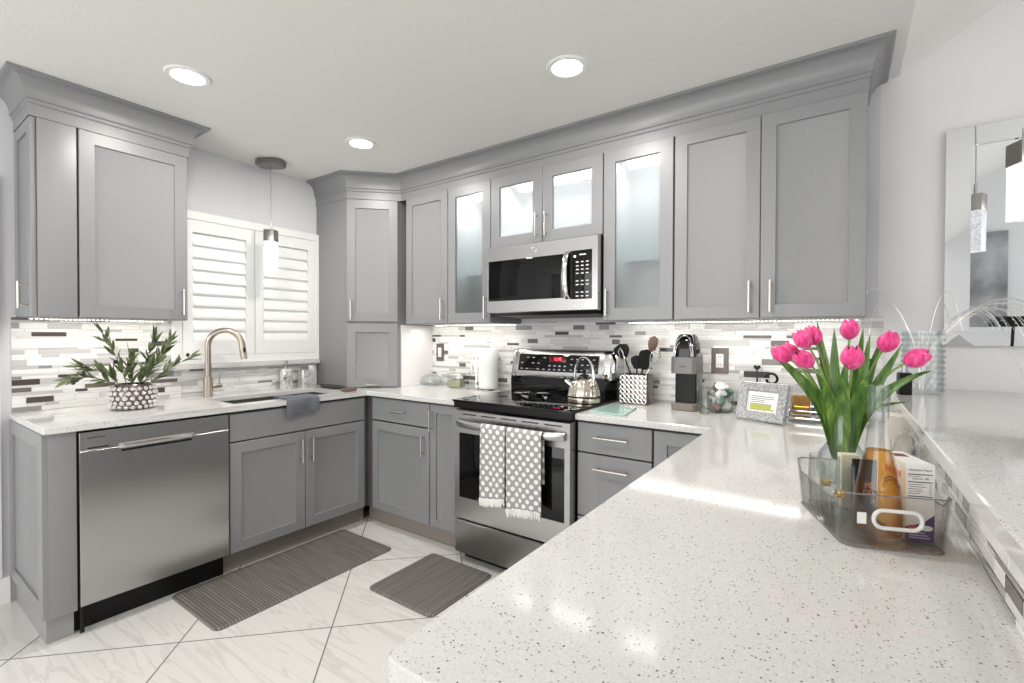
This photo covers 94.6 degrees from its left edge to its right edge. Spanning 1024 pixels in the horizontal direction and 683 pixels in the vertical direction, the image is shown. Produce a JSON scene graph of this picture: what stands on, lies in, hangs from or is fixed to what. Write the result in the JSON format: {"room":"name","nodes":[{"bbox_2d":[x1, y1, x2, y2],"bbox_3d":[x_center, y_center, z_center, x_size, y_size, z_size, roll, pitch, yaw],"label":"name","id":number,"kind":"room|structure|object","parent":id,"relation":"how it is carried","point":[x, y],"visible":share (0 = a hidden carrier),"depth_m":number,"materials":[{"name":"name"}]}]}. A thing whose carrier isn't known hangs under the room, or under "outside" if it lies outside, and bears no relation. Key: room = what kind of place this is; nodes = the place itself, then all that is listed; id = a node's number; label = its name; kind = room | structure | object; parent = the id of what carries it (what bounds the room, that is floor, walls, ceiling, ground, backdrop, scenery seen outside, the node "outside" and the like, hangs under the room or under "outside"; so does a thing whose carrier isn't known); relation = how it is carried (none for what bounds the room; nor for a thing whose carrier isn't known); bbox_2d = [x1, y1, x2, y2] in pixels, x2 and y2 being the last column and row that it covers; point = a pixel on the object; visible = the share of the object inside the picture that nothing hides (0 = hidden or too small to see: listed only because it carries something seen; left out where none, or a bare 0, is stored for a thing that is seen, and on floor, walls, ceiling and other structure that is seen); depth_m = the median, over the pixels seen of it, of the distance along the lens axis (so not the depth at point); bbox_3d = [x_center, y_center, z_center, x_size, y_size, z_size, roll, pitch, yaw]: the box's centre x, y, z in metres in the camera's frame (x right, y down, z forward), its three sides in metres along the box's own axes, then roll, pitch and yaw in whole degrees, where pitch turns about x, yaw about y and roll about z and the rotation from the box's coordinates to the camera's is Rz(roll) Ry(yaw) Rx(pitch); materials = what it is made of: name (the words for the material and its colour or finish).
{"room":"kitchen","nodes":[
{"label":"kitchen","id":0,"kind":"room"},
{"bbox_2d":[0,98,316,600],"bbox_3d":[-2.700,0.014,1.989,0.120,2.493,5.550,1,1,35],"label":"wall","id":1,"kind":"structure","parent":0,"point":[218,185],"depth_m":2.94,"materials":[{"name":"white paint"}]},
{"bbox_2d":[0,401,1,577],"bbox_3d":[-2.463,0.174,2.208,0.018,1.910,0.098,1,1,35],"label":"trim","id":2,"kind":"structure","parent":1,"relation":"attached to","point":[0,401],"depth_m":2.25,"materials":[{"name":"white wood"}]},
{"bbox_2d":[0,575,10,605],"bbox_3d":[-3.329,1.206,0.991,0.016,0.130,3.154,1,1,35],"label":"baseboard","id":3,"kind":"structure","parent":1,"relation":"attached to","point":[5,596],"depth_m":2.26,"materials":[{"name":"white wood"}]},
{"bbox_2d":[10,315,180,412],"bbox_3d":[-2.212,0.105,2.573,0.009,0.471,0.715,1,1,35],"label":"backsplash","id":4,"kind":"structure","parent":1,"relation":"attached to","point":[40,348],"depth_m":2.45,"materials":[{"name":"grey tile"}]},
{"bbox_2d":[14,116,187,321],"bbox_3d":[-2.092,-0.569,2.420,0.365,0.918,0.653,1,1,35],"label":"upper cabinet","id":5,"kind":"object","parent":1,"relation":"attached to","point":[101,220],"depth_m":2.29,"materials":[{"name":"grey paint"}]},
{"bbox_2d":[0,61,210,158],"bbox_3d":[-2.064,-1.099,2.424,0.399,0.173,0.786,1,1,35],"label":"crown molding","id":6,"kind":"structure","parent":5,"relation":"attached to","point":[25,91],"depth_m":2.25,"materials":[{"name":"grey paint"}]},
{"bbox_2d":[166,359,319,369],"bbox_3d":[-1.754,0.151,3.188,0.055,0.029,0.978,1,1,35],"label":"trim","id":7,"kind":"structure","parent":1,"relation":"attached to","point":[259,363],"depth_m":3.12,"materials":[{"name":"white wood"}]},
{"bbox_2d":[171,210,318,364],"bbox_3d":[-1.746,-0.334,3.213,0.030,0.940,0.979,1,1,35],"label":"window","id":8,"kind":"structure","parent":1,"relation":"in","point":[176,350],"depth_m":3.18,"materials":[{"name":"white wood"}]},
{"bbox_2d":[182,218,254,355],"bbox_3d":[-1.873,-0.332,3.030,0.029,0.832,0.426,1,1,35],"label":"window shutter","id":9,"kind":"object","parent":8,"relation":"attached to","point":[220,258],"visible":0.98,"depth_m":3.02,"materials":[{"name":"white wood"}]},
{"bbox_2d":[254,231,314,353],"bbox_3d":[-1.622,-0.336,3.389,0.029,0.832,0.440,1,1,35],"label":"window shutter","id":10,"kind":"object","parent":8,"relation":"attached to","point":[284,297],"visible":1,"depth_m":3.39,"materials":[{"name":"white wood"}]},
{"bbox_2d":[181,363,316,396],"bbox_3d":[-1.749,0.250,3.236,0.009,0.168,0.900,1,1,35],"label":"backsplash window","id":11,"kind":"structure","parent":1,"relation":"in","point":[250,378],"depth_m":3.14,"materials":[{"name":"grey tile"}]},
{"bbox_2d":[0,505,505,682],"bbox_3d":[0.328,1.320,-0.180,7.650,0.050,5.650,1,1,35],"label":"floor","id":12,"kind":"structure","parent":0,"point":[338,629],"depth_m":2.00,"materials":[{"name":"white tile"}]},
{"bbox_2d":[9,420,77,644],"bbox_3d":[-2.138,0.818,2.147,0.624,0.884,0.109,1,1,35],"label":"base cabinet","id":13,"kind":"object","parent":12,"relation":"on","point":[43,488],"visible":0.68,"depth_m":2.00,"materials":[{"name":"grey paint"}]},
{"bbox_2d":[74,413,228,632],"bbox_3d":[-1.901,0.820,2.420,0.612,0.875,0.601,1,1,35],"label":"dishwasher","id":14,"kind":"object","parent":12,"relation":"on","point":[153,497],"visible":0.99,"depth_m":2.21,"materials":[{"name":"silver metal"}]},
{"bbox_2d":[172,529,390,630],"bbox_3d":[-1.201,1.251,2.594,0.493,0.012,0.990,1,1,35],"label":"floor mat","id":15,"kind":"object","parent":12,"relation":"on","point":[226,600],"visible":1,"depth_m":2.47,"materials":[{"name":"grey fabric"}]},
{"bbox_2d":[223,396,364,572],"bbox_3d":[-1.479,0.809,3.055,0.661,0.884,0.916,1,1,35],"label":"base cabinet","id":16,"kind":"object","parent":12,"relation":"on","point":[294,480],"visible":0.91,"depth_m":2.81,"materials":[{"name":"grey wood"}]},
{"bbox_2d":[363,395,436,540],"bbox_3d":[-0.609,0.808,3.331,0.658,0.884,0.658,1,1,35],"label":"base cabinet","id":17,"kind":"object","parent":12,"relation":"on","point":[400,434],"depth_m":3.08,"materials":[{"name":"grey wood"}]},
{"bbox_2d":[370,553,490,616],"bbox_3d":[-0.420,1.254,2.477,0.453,0.012,0.475,1,1,35],"label":"floor mat","id":18,"kind":"object","parent":12,"relation":"on","point":[431,584],"visible":1,"depth_m":2.44,"materials":[{"name":"grey fabric"}]},
{"bbox_2d":[428,403,458,546],"bbox_3d":[-0.242,0.812,3.074,0.238,0.884,0.658,1,1,35],"label":"base cabinet","id":19,"kind":"object","parent":12,"relation":"on","point":[441,417],"visible":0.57,"depth_m":2.85,"materials":[{"name":"grey wood"}]},
{"bbox_2d":[9,383,506,434],"bbox_3d":[-1.190,0.356,2.776,1.460,0.030,2.232,1,1,35],"label":"countertop","id":20,"kind":"structure","parent":19,"relation":"on","point":[81,418],"depth_m":2.53,"materials":[{"name":"white stone"}]},
{"bbox_2d":[106,382,158,409],"bbox_3d":[-1.950,0.279,2.435,0.212,0.128,0.212,1,1,35],"label":"vase","id":21,"kind":"object","parent":20,"relation":"on","point":[121,396],"visible":1,"depth_m":2.37,"materials":[{"name":"grey"}]},
{"bbox_2d":[54,367,115,387],"bbox_3d":[-2.029,0.209,2.310,0.097,0.184,0.311,1,1,43],"label":"branch","id":22,"kind":"object","parent":21,"relation":"in","point":[82,374],"visible":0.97,"depth_m":2.27,"materials":[{"name":"green plant"}]},
{"bbox_2d":[62,358,117,383],"bbox_3d":[-2.063,0.188,2.345,0.245,0.223,0.073,0,1,-34],"label":"branch","id":23,"kind":"object","parent":21,"relation":"in","point":[111,373],"visible":0.91,"depth_m":2.34,"materials":[{"name":"green plant"}]},
{"bbox_2d":[93,323,128,384],"bbox_3d":[-2.003,0.102,2.368,0.143,0.396,0.088,0,1,-21],"label":"branch","id":24,"kind":"object","parent":21,"relation":"in","point":[105,339],"visible":0.95,"depth_m":2.37,"materials":[{"name":"green plant"}]},
{"bbox_2d":[120,343,142,383],"bbox_3d":[-1.918,0.151,2.385,0.119,0.297,0.083,1,1,35],"label":"branch","id":25,"kind":"object","parent":21,"relation":"in","point":[131,355],"visible":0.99,"depth_m":2.38,"materials":[{"name":"green plant"}]},
{"bbox_2d":[136,326,163,383],"bbox_3d":[-1.935,0.104,2.499,0.101,0.389,0.143,0,1,15],"label":"branch","id":26,"kind":"object","parent":21,"relation":"in","point":[152,345],"visible":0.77,"depth_m":2.51,"materials":[{"name":"green plant"}]},
{"bbox_2d":[137,353,166,383],"bbox_3d":[-1.867,0.177,2.428,0.192,0.245,0.084,0,1,0],"label":"branch","id":27,"kind":"object","parent":21,"relation":"in","point":[144,371],"visible":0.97,"depth_m":2.43,"materials":[{"name":"green plant"}]},
{"bbox_2d":[143,329,180,383],"bbox_3d":[-1.884,0.113,2.523,0.079,0.371,0.202,1,1,35],"label":"branch","id":28,"kind":"object","parent":21,"relation":"in","point":[166,347],"visible":0.72,"depth_m":2.54,"materials":[{"name":"green plant"}]},
{"bbox_2d":[151,350,199,381],"bbox_3d":[-1.859,0.173,2.569,0.105,0.250,0.314,1,1,35],"label":"branch","id":29,"kind":"object","parent":21,"relation":"in","point":[170,364],"visible":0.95,"depth_m":2.58,"materials":[{"name":"green plant"}]},
{"bbox_2d":[203,328,247,396],"bbox_3d":[-1.766,0.126,2.923,0.242,0.423,0.082,0,1,-19],"label":"faucet","id":30,"kind":"object","parent":20,"relation":"on","point":[208,386],"visible":1,"depth_m":2.88,"materials":[{"name":"silver metal"}]},
{"bbox_2d":[223,392,326,403],"bbox_3d":[-1.474,0.474,2.997,0.406,0.210,0.756,1,1,35],"label":"sink","id":31,"kind":"object","parent":20,"relation":"in","point":[315,393],"visible":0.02,"depth_m":3.07,"materials":[{"name":"silver metal"}]},
{"bbox_2d":[279,360,292,388],"bbox_3d":[-1.589,0.233,3.325,0.084,0.200,0.084,1,1,35],"label":"soap dispenser","id":32,"kind":"object","parent":20,"relation":"on","point":[286,374],"visible":1,"depth_m":3.29,"materials":[{"name":"glass"}]},
{"bbox_2d":[273,393,319,415],"bbox_3d":[-1.307,0.377,2.862,0.185,0.109,0.209,1,1,35],"label":"cloth","id":33,"kind":"object","parent":20,"relation":"on","point":[297,404],"visible":1,"depth_m":2.81,"materials":[{"name":"grey fabric"}]},
{"bbox_2d":[298,365,316,387],"bbox_3d":[-1.497,0.254,3.456,0.074,0.154,0.114,1,1,35],"label":"sponge holder","id":34,"kind":"object","parent":20,"relation":"on","point":[308,377],"visible":1,"depth_m":3.42,"materials":[{"name":"silver metal"}]},
{"bbox_2d":[316,199,432,387],"bbox_3d":[-1.061,-0.355,3.662,0.634,1.370,0.621,1,1,35],"label":"cabinet","id":35,"kind":"object","parent":20,"relation":"on","point":[366,340],"visible":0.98,"depth_m":3.43,"materials":[{"name":"grey paint"}]},
{"bbox_2d":[447,373,466,388],"bbox_3d":[-0.401,0.283,3.427,0.108,0.104,0.108,0,1,20],"label":"jar","id":36,"kind":"object","parent":20,"relation":"on","point":[457,383],"visible":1,"depth_m":3.39,"materials":[{"name":"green glass"}]},
{"bbox_2d":[476,341,499,390],"bbox_3d":[-0.164,0.167,3.284,0.168,0.340,0.168,1,1,35],"label":"paper towel holder","id":37,"kind":"object","parent":20,"relation":"on","point":[488,357],"visible":1,"depth_m":3.23,"materials":[{"name":"white paper"}]},
{"bbox_2d":[452,348,622,569],"bbox_3d":[0.146,0.655,2.744,0.760,1.208,0.733,1,1,35],"label":"range","id":38,"kind":"object","parent":12,"relation":"on","point":[484,534],"visible":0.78,"depth_m":2.60,"materials":[{"name":"silver metal"}]},
{"bbox_2d":[479,423,505,507],"bbox_3d":[-0.099,0.655,2.473,0.160,0.437,0.051,1,1,35],"label":"dish towel","id":39,"kind":"object","parent":38,"relation":"hanging from","point":[492,437],"visible":0.98,"depth_m":2.46,"materials":[{"name":"white fabric"}]},
{"bbox_2d":[505,427,544,521],"bbox_3d":[0.060,0.668,2.363,0.210,0.460,0.050,1,1,35],"label":"dish towel","id":40,"kind":"object","parent":38,"relation":"hanging from","point":[524,447],"visible":1,"depth_m":2.35,"materials":[{"name":"white fabric"}]},
{"bbox_2d":[514,391,552,398],"bbox_3d":[0.111,0.316,2.809,0.241,0.025,0.308,0,1,12],"label":"spoon rest","id":41,"kind":"object","parent":38,"relation":"on","point":[522,393],"visible":1,"depth_m":2.89,"materials":[{"name":"silver metal"}]},
{"bbox_2d":[452,390,618,413],"bbox_3d":[0.161,0.336,2.761,0.760,0.012,0.668,1,1,35],"label":"cooktop","id":42,"kind":"object","parent":38,"relation":"in","point":[557,402],"depth_m":2.61,"materials":[{"name":"black glass"}]},
{"bbox_2d":[521,357,594,370],"bbox_3d":[0.276,0.141,2.967,0.528,0.077,0.018,1,1,35],"label":"control panel","id":43,"kind":"object","parent":38,"relation":"attached to","point":[527,363],"depth_m":2.97,"materials":[{"name":"grey"}]},
{"bbox_2d":[562,356,600,403],"bbox_3d":[0.395,0.206,2.589,0.185,0.252,0.186,0,1,-33],"label":"kettle","id":44,"kind":"object","parent":38,"relation":"on","point":[583,389],"visible":1,"depth_m":2.53,"materials":[{"name":"silver metal"}]},
{"bbox_2d":[578,420,653,519],"bbox_3d":[0.639,0.822,2.457,0.374,0.884,0.658,1,1,35],"label":"base cabinet","id":45,"kind":"object","parent":12,"relation":"on","point":[611,457],"visible":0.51,"depth_m":2.23,"materials":[{"name":"grey wood"}]},
{"bbox_2d":[654,429,701,466],"bbox_3d":[0.926,0.825,2.278,0.298,0.884,0.621,1,1,35],"label":"base cabinet","id":46,"kind":"object","parent":12,"relation":"on","point":[667,443],"visible":0.06,"depth_m":2.07,"materials":[{"name":"grey wood"}]},
{"bbox_3d":[0.800,0.836,1.341,0.600,0.884,2.290,1,1,35],"label":"cabinet","id":47,"kind":"object","parent":12,"relation":"on","visible":0},
{"bbox_2d":[389,401,1023,682],"bbox_3d":[0.523,0.376,1.511,1.262,0.030,2.339,1,1,35],"label":"countertop","id":48,"kind":"structure","parent":47,"relation":"on","point":[711,565],"depth_m":0.69,"materials":[{"name":"white stone"}]},
{"bbox_2d":[589,404,636,415],"bbox_3d":[0.519,0.345,2.387,0.185,0.008,0.278,1,1,30],"label":"cutting board","id":49,"kind":"object","parent":48,"relation":"on","point":[618,410],"visible":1,"depth_m":2.34,"materials":[{"name":"green glass"}]},
{"bbox_2d":[619,373,652,404],"bbox_3d":[0.697,0.265,2.655,0.162,0.164,0.116,1,1,35],"label":"utensil holder","id":50,"kind":"object","parent":48,"relation":"on","point":[635,389],"visible":0.98,"depth_m":2.61,"materials":[{"name":"grey"}]},
{"bbox_2d":[614,344,630,373],"bbox_3d":[0.658,0.175,2.696,0.156,0.324,0.053,1,1,35],"label":"ladle","id":51,"kind":"object","parent":50,"relation":"in","point":[625,348],"visible":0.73,"depth_m":2.70,"materials":[{"name":"black plastic"}]},
{"bbox_2d":[638,349,652,374],"bbox_3d":[0.717,0.190,2.615,0.041,0.296,0.125,0,1,-37],"label":"spatula","id":52,"kind":"object","parent":50,"relation":"in","point":[644,357],"visible":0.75,"depth_m":2.60,"materials":[{"name":"black plastic"}]},
{"bbox_2d":[646,336,657,371],"bbox_3d":[0.767,0.152,2.644,0.098,0.368,0.017,1,1,35],"label":"wooden spoon","id":53,"kind":"object","parent":50,"relation":"in","point":[653,341],"visible":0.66,"depth_m":2.63,"materials":[{"name":"brown wood"}]},
{"bbox_2d":[671,334,721,411],"bbox_3d":[0.947,0.156,2.418,0.227,0.389,0.175,1,1,35],"label":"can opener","id":54,"kind":"object","parent":48,"relation":"on","point":[687,357],"visible":0.99,"depth_m":2.40,"materials":[{"name":"black plastic"}]},
{"bbox_2d":[744,365,778,383],"bbox_3d":[1.226,0.235,2.330,0.154,0.234,0.040,1,1,35],"label":"scroll ornament","id":55,"kind":"object","parent":48,"relation":"on","point":[755,374],"visible":0.73,"depth_m":2.33,"materials":[{"name":"black metal"}]},
{"bbox_2d":[735,381,790,424],"bbox_3d":[1.131,0.270,2.115,0.107,0.173,0.218,0,1,-32],"label":"picture frame","id":56,"kind":"object","parent":48,"relation":"on","point":[757,401],"visible":1,"depth_m":2.09,"materials":[{"name":"silver metal"}]},
{"bbox_2d":[786,404,869,427],"bbox_3d":[1.407,0.329,2.113,0.302,0.053,0.202,1,1,35],"label":"serving tray","id":57,"kind":"object","parent":48,"relation":"on","point":[790,415],"visible":0.41,"depth_m":2.10,"materials":[{"name":"silver metal"}]},
{"bbox_2d":[789,386,811,415],"bbox_3d":[1.314,0.228,2.152,0.078,0.214,0.078,0,1,23],"label":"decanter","id":58,"kind":"object","parent":57,"relation":"on","point":[798,401],"visible":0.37,"depth_m":2.12,"materials":[{"name":"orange glass"}]},
{"bbox_2d":[797,457,951,554],"bbox_3d":[0.706,0.318,0.949,0.179,0.099,0.262,0,1,15],"label":"storage bin","id":59,"kind":"object","parent":48,"relation":"on","point":[861,516],"visible":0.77,"depth_m":0.83,"materials":[{"name":"clear plastic"}]},
{"bbox_2d":[837,452,859,507],"bbox_3d":[0.736,0.303,1.036,0.034,0.116,0.024,0,1,15],"label":"carton","id":60,"kind":"object","parent":59,"relation":"in","point":[843,475],"visible":0.7,"depth_m":1.03,"materials":[{"name":"beige cardboard"}]},
{"bbox_2d":[850,458,876,514],"bbox_3d":[0.745,0.305,0.994,0.052,0.114,0.029,0,1,15],"label":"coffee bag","id":61,"kind":"object","parent":59,"relation":"in","point":[868,485],"visible":0.82,"depth_m":0.98,"materials":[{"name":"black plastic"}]},
{"bbox_2d":[851,385,904,543],"bbox_3d":[0.678,0.222,0.875,0.080,0.282,0.081,1,1,35],"label":"wine bottle","id":62,"kind":"object","parent":59,"relation":"in","point":[873,531],"visible":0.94,"depth_m":0.88,"materials":[{"name":"clear glass"}]},
{"bbox_2d":[877,451,934,542],"bbox_3d":[0.753,0.293,0.909,0.046,0.140,0.108,0,1,15],"label":"snack box","id":63,"kind":"object","parent":59,"relation":"in","point":[916,476],"visible":0.96,"depth_m":0.86,"materials":[{"name":"white cardboard"}]},
{"bbox_2d":[909,532,929,538],"bbox_3d":[0.740,0.352,0.858,0.033,0.011,0.001,0,1,15],"label":"print","id":64,"kind":"object","parent":63,"relation":"attached to","point":[919,535],"depth_m":0.86,"materials":[{"name":"purple paper"}]},
{"bbox_2d":[885,412,911,454],"bbox_3d":[1.273,0.301,1.559,0.056,0.121,0.090,1,1,31],"label":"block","id":65,"kind":"object","parent":48,"relation":"on","point":[894,422],"visible":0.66,"depth_m":1.52,"materials":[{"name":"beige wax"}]},
{"bbox_3d":[0.864,0.276,1.235,0.118,0.177,0.118,1,1,35],"label":"vase","id":66,"kind":"object","parent":48,"relation":"on","visible":0},
{"bbox_2d":[770,345,832,457],"bbox_3d":[0.796,0.179,1.268,0.187,0.337,0.045,1,1,35],"label":"tulip","id":67,"kind":"object","parent":66,"relation":"in","point":[782,354],"visible":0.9,"depth_m":1.28,"materials":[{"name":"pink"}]},
{"bbox_2d":[783,342,831,457],"bbox_3d":[0.817,0.175,1.283,0.043,0.345,0.178,0,1,-31],"label":"tulip","id":68,"kind":"object","parent":66,"relation":"in","point":[791,347],"visible":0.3,"depth_m":1.30,"materials":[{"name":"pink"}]},
{"bbox_2d":[792,329,827,384],"bbox_3d":[0.832,0.157,1.274,0.137,0.382,0.046,1,1,35],"label":"tulip","id":69,"kind":"object","parent":66,"relation":"in","point":[803,339],"visible":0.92,"depth_m":1.28,"materials":[{"name":"pink plant"}]},
{"bbox_2d":[792,349,836,458],"bbox_3d":[0.803,0.184,1.217,0.166,0.329,0.045,0,1,-3],"label":"tulip","id":70,"kind":"object","parent":66,"relation":"in","point":[825,399],"visible":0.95,"depth_m":1.22,"materials":[{"name":"green plant"}]},
{"bbox_2d":[804,322,835,398],"bbox_3d":[0.855,0.146,1.277,0.046,0.404,0.125,0,1,-33],"label":"tulip","id":71,"kind":"object","parent":66,"relation":"in","point":[815,332],"visible":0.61,"depth_m":1.29,"materials":[{"name":"green"}]},
{"bbox_2d":[829,318,863,401],"bbox_3d":[0.894,0.142,1.260,0.112,0.411,0.065,0,1,-33],"label":"tulip","id":72,"kind":"object","parent":66,"relation":"in","point":[850,329],"visible":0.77,"depth_m":1.26,"materials":[{"name":"pink"}]},
{"bbox_2d":[834,345,869,452],"bbox_3d":[0.856,0.178,1.192,0.071,0.341,0.119,1,1,35],"label":"tulip","id":73,"kind":"object","parent":66,"relation":"in","point":[848,417],"visible":0.97,"depth_m":1.19,"materials":[{"name":"green"}]},
{"bbox_2d":[834,330,901,473],"bbox_3d":[0.911,0.159,1.215,0.135,0.379,0.046,1,1,35],"label":"tulip","id":74,"kind":"object","parent":66,"relation":"in","point":[888,341],"visible":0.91,"depth_m":1.19,"materials":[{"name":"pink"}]},
{"bbox_2d":[855,348,933,451],"bbox_3d":[0.926,0.182,1.184,0.194,0.333,0.045,1,1,35],"label":"tulip","id":75,"kind":"object","parent":66,"relation":"in","point":[914,358],"visible":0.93,"depth_m":1.16,"materials":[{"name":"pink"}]},
{"bbox_2d":[0,0,915,180],"bbox_3d":[-1.281,-1.196,0.983,3.635,0.060,5.550,1,1,35],"label":"ceiling","id":76,"kind":"structure","parent":0,"point":[426,81],"depth_m":1.94,"materials":[{"name":"white paint"}]},
{"bbox_2d":[163,65,211,86],"bbox_3d":[-1.441,-1.177,2.102,0.180,0.006,0.180,1,1,35],"label":"recessed light","id":77,"kind":"object","parent":76,"relation":"in","point":[185,75],"visible":1,"depth_m":2.09,"materials":[{"name":"white plastic"}]},
{"bbox_2d":[255,157,285,270],"bbox_3d":[-1.592,-0.831,3.121,0.170,0.722,0.120,0,1,0],"label":"pendant lamp","id":78,"kind":"object","parent":76,"relation":"hanging from","point":[270,236],"visible":1,"depth_m":3.09,"materials":[{"name":"white glass"}]},
{"bbox_2d":[345,137,376,149],"bbox_3d":[-0.903,-1.184,2.829,0.180,0.006,0.180,1,1,35],"label":"recessed light","id":79,"kind":"object","parent":76,"relation":"in","point":[363,143],"visible":1,"depth_m":2.82,"materials":[{"name":"white plastic"}]},
{"bbox_2d":[546,55,587,78],"bbox_3d":[0.236,-1.172,2.024,0.180,0.006,0.180,1,1,35],"label":"recessed light","id":80,"kind":"object","parent":76,"relation":"in","point":[564,66],"visible":1,"depth_m":2.01,"materials":[{"name":"white plastic"}]},
{"bbox_2d":[405,0,1023,420],"bbox_3d":[1.873,-0.748,2.055,7.520,4.039,0.120,1,1,35],"label":"wall","id":81,"kind":"structure","parent":0,"point":[976,77],"depth_m":2.04,"materials":[{"name":"white paint"}]},
{"bbox_2d":[406,189,472,324],"bbox_3d":[-0.516,-0.580,3.418,0.424,0.913,0.385,1,1,35],"label":"upper cabinet","id":82,"kind":"object","parent":81,"relation":"attached to","point":[426,215],"visible":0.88,"depth_m":3.29,"materials":[{"name":"grey paint"}]},
{"bbox_2d":[448,179,520,324],"bbox_3d":[-0.194,-0.576,3.192,0.362,0.913,0.385,1,1,35],"label":"upper cabinet","id":83,"kind":"object","parent":81,"relation":"attached to","point":[469,206],"visible":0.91,"depth_m":3.08,"materials":[{"name":"grey paint"}]},
{"bbox_2d":[491,153,603,247],"bbox_3d":[0.266,-0.802,2.868,0.756,0.450,0.385,1,1,35],"label":"upper cabinet","id":84,"kind":"object","parent":81,"relation":"attached to","point":[562,200],"visible":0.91,"depth_m":2.71,"materials":[{"name":"grey paint"}]},
{"bbox_2d":[487,234,603,318],"bbox_3d":[0.245,-0.361,2.846,0.748,0.426,0.436,1,1,35],"label":"microwave","id":85,"kind":"object","parent":84,"relation":"attached to","point":[560,278],"visible":0.98,"depth_m":2.68,"materials":[{"name":"silver metal"}]},
{"bbox_2d":[576,253,588,296],"bbox_3d":[0.378,-0.358,2.545,0.076,0.230,0.001,1,1,35],"label":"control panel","id":86,"kind":"object","parent":85,"relation":"attached to","point":[582,259],"depth_m":2.54,"materials":[{"name":"grey plastic"}]},
{"bbox_2d":[603,136,689,322],"bbox_3d":[0.728,-0.566,2.547,0.372,0.913,0.385,1,1,35],"label":"upper cabinet","id":87,"kind":"object","parent":81,"relation":"attached to","point":[639,179],"visible":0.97,"depth_m":2.42,"materials":[{"name":"grey paint"}]},
{"bbox_2d":[432,316,883,420],"bbox_3d":[0.522,0.108,2.933,2.805,0.471,0.008,1,1,35],"label":"backsplash","id":88,"kind":"structure","parent":81,"relation":"attached to","point":[749,344],"depth_m":2.70,"materials":[{"name":"grey tile"}]},
{"bbox_2d":[436,344,443,360],"bbox_3d":[-0.561,0.084,3.680,0.078,0.135,0.010,1,1,35],"label":"wall outlet","id":89,"kind":"object","parent":88,"relation":"attached to","point":[439,347],"visible":1,"depth_m":3.67,"materials":[{"name":"brown metal"}]},
{"bbox_2d":[711,348,728,373],"bbox_3d":[1.105,0.102,2.513,0.085,0.135,0.010,1,1,35],"label":"wall outlet","id":90,"kind":"object","parent":88,"relation":"attached to","point":[719,356],"visible":1,"depth_m":2.51,"materials":[{"name":"brown metal"}]},
{"bbox_2d":[674,90,868,320],"bbox_3d":[1.191,-0.560,2.222,0.758,0.913,0.385,1,1,35],"label":"upper cabinet","id":91,"kind":"object","parent":81,"relation":"attached to","point":[771,208],"visible":0.97,"depth_m":2.06,"materials":[{"name":"grey paint"}]},
{"bbox_2d":[306,30,896,206],"bbox_3d":[0.065,-1.098,2.807,3.491,0.173,0.425,1,1,30],"label":"crown molding","id":92,"kind":"structure","parent":91,"relation":"attached to","point":[864,64],"depth_m":2.35,"materials":[{"name":"grey paint"}]},
{"bbox_2d":[628,319,858,322],"bbox_3d":[1.128,-0.104,2.457,1.090,0.005,0.012,1,1,35],"label":"light strip","id":93,"kind":"object","parent":91,"relation":"attached to","point":[826,319],"visible":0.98,"depth_m":2.43,"materials":[{"name":"white plastic"}]},
{"bbox_2d":[943,117,1023,345],"bbox_3d":[2.249,-0.429,1.707,1.020,0.903,0.021,1,1,35],"label":"mirror","id":94,"kind":"object","parent":81,"relation":"attached to","point":[984,257],"visible":1,"depth_m":1.93,"materials":[{"name":"silver mirror"}]},
{"bbox_2d":[900,0,1001,75],"bbox_3d":[1.853,-1.944,-1.221,4.015,1.626,5.550,1,1,35],"label":"vault","id":95,"kind":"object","parent":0,"point":[934,23],"depth_m":1.86,"materials":[{"name":"white paint"}]},
{"bbox_2d":[1005,127,1023,222],"bbox_3d":[1.744,-0.887,1.604,0.170,0.948,0.120,0,1,10],"label":"pendant lamp","id":96,"kind":"object","parent":95,"relation":"hanging from","point":[1014,159],"visible":1,"depth_m":1.61,"materials":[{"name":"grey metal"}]},
{"bbox_3d":[1.088,0.762,1.123,0.110,1.038,2.334,1,1,35],"label":"wall","id":97,"kind":"structure","parent":0,"visible":0},
{"bbox_2d":[889,387,1023,574],"bbox_3d":[1.170,0.229,0.989,0.470,0.032,2.449,1,1,35],"label":"bar","id":98,"kind":"object","parent":97,"relation":"on","point":[977,437],"visible":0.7,"depth_m":0.97,"materials":[{"name":"white stone"}]},
{"bbox_2d":[894,362,911,394],"bbox_3d":[1.497,0.141,1.814,0.053,0.125,0.040,0,1,25],"label":"bottle","id":99,"kind":"object","parent":98,"relation":"on","point":[906,389],"visible":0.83,"depth_m":1.80,"materials":[{"name":"black plastic"}]},
{"bbox_2d":[901,334,945,392],"bbox_3d":[1.612,0.081,1.856,0.140,0.245,0.141,1,1,35],"label":"vase","id":100,"kind":"object","parent":98,"relation":"on","point":[909,334],"visible":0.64,"depth_m":1.82,"materials":[{"name":"clear glass"}]},
{"bbox_2d":[921,298,1023,388],"bbox_3d":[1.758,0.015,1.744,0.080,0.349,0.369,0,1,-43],"label":"wire spray","id":101,"kind":"object","parent":100,"relation":"in","point":[1002,298],"visible":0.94,"depth_m":1.77,"materials":[{"name":"silver metal"}]},
{"bbox_2d":[894,405,1023,638],"bbox_3d":[1.036,0.305,1.149,0.009,0.124,2.324,1,1,35],"label":"backsplash","id":102,"kind":"structure","parent":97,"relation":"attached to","point":[1006,579],"depth_m":0.76,"materials":[{"name":"grey tile"}]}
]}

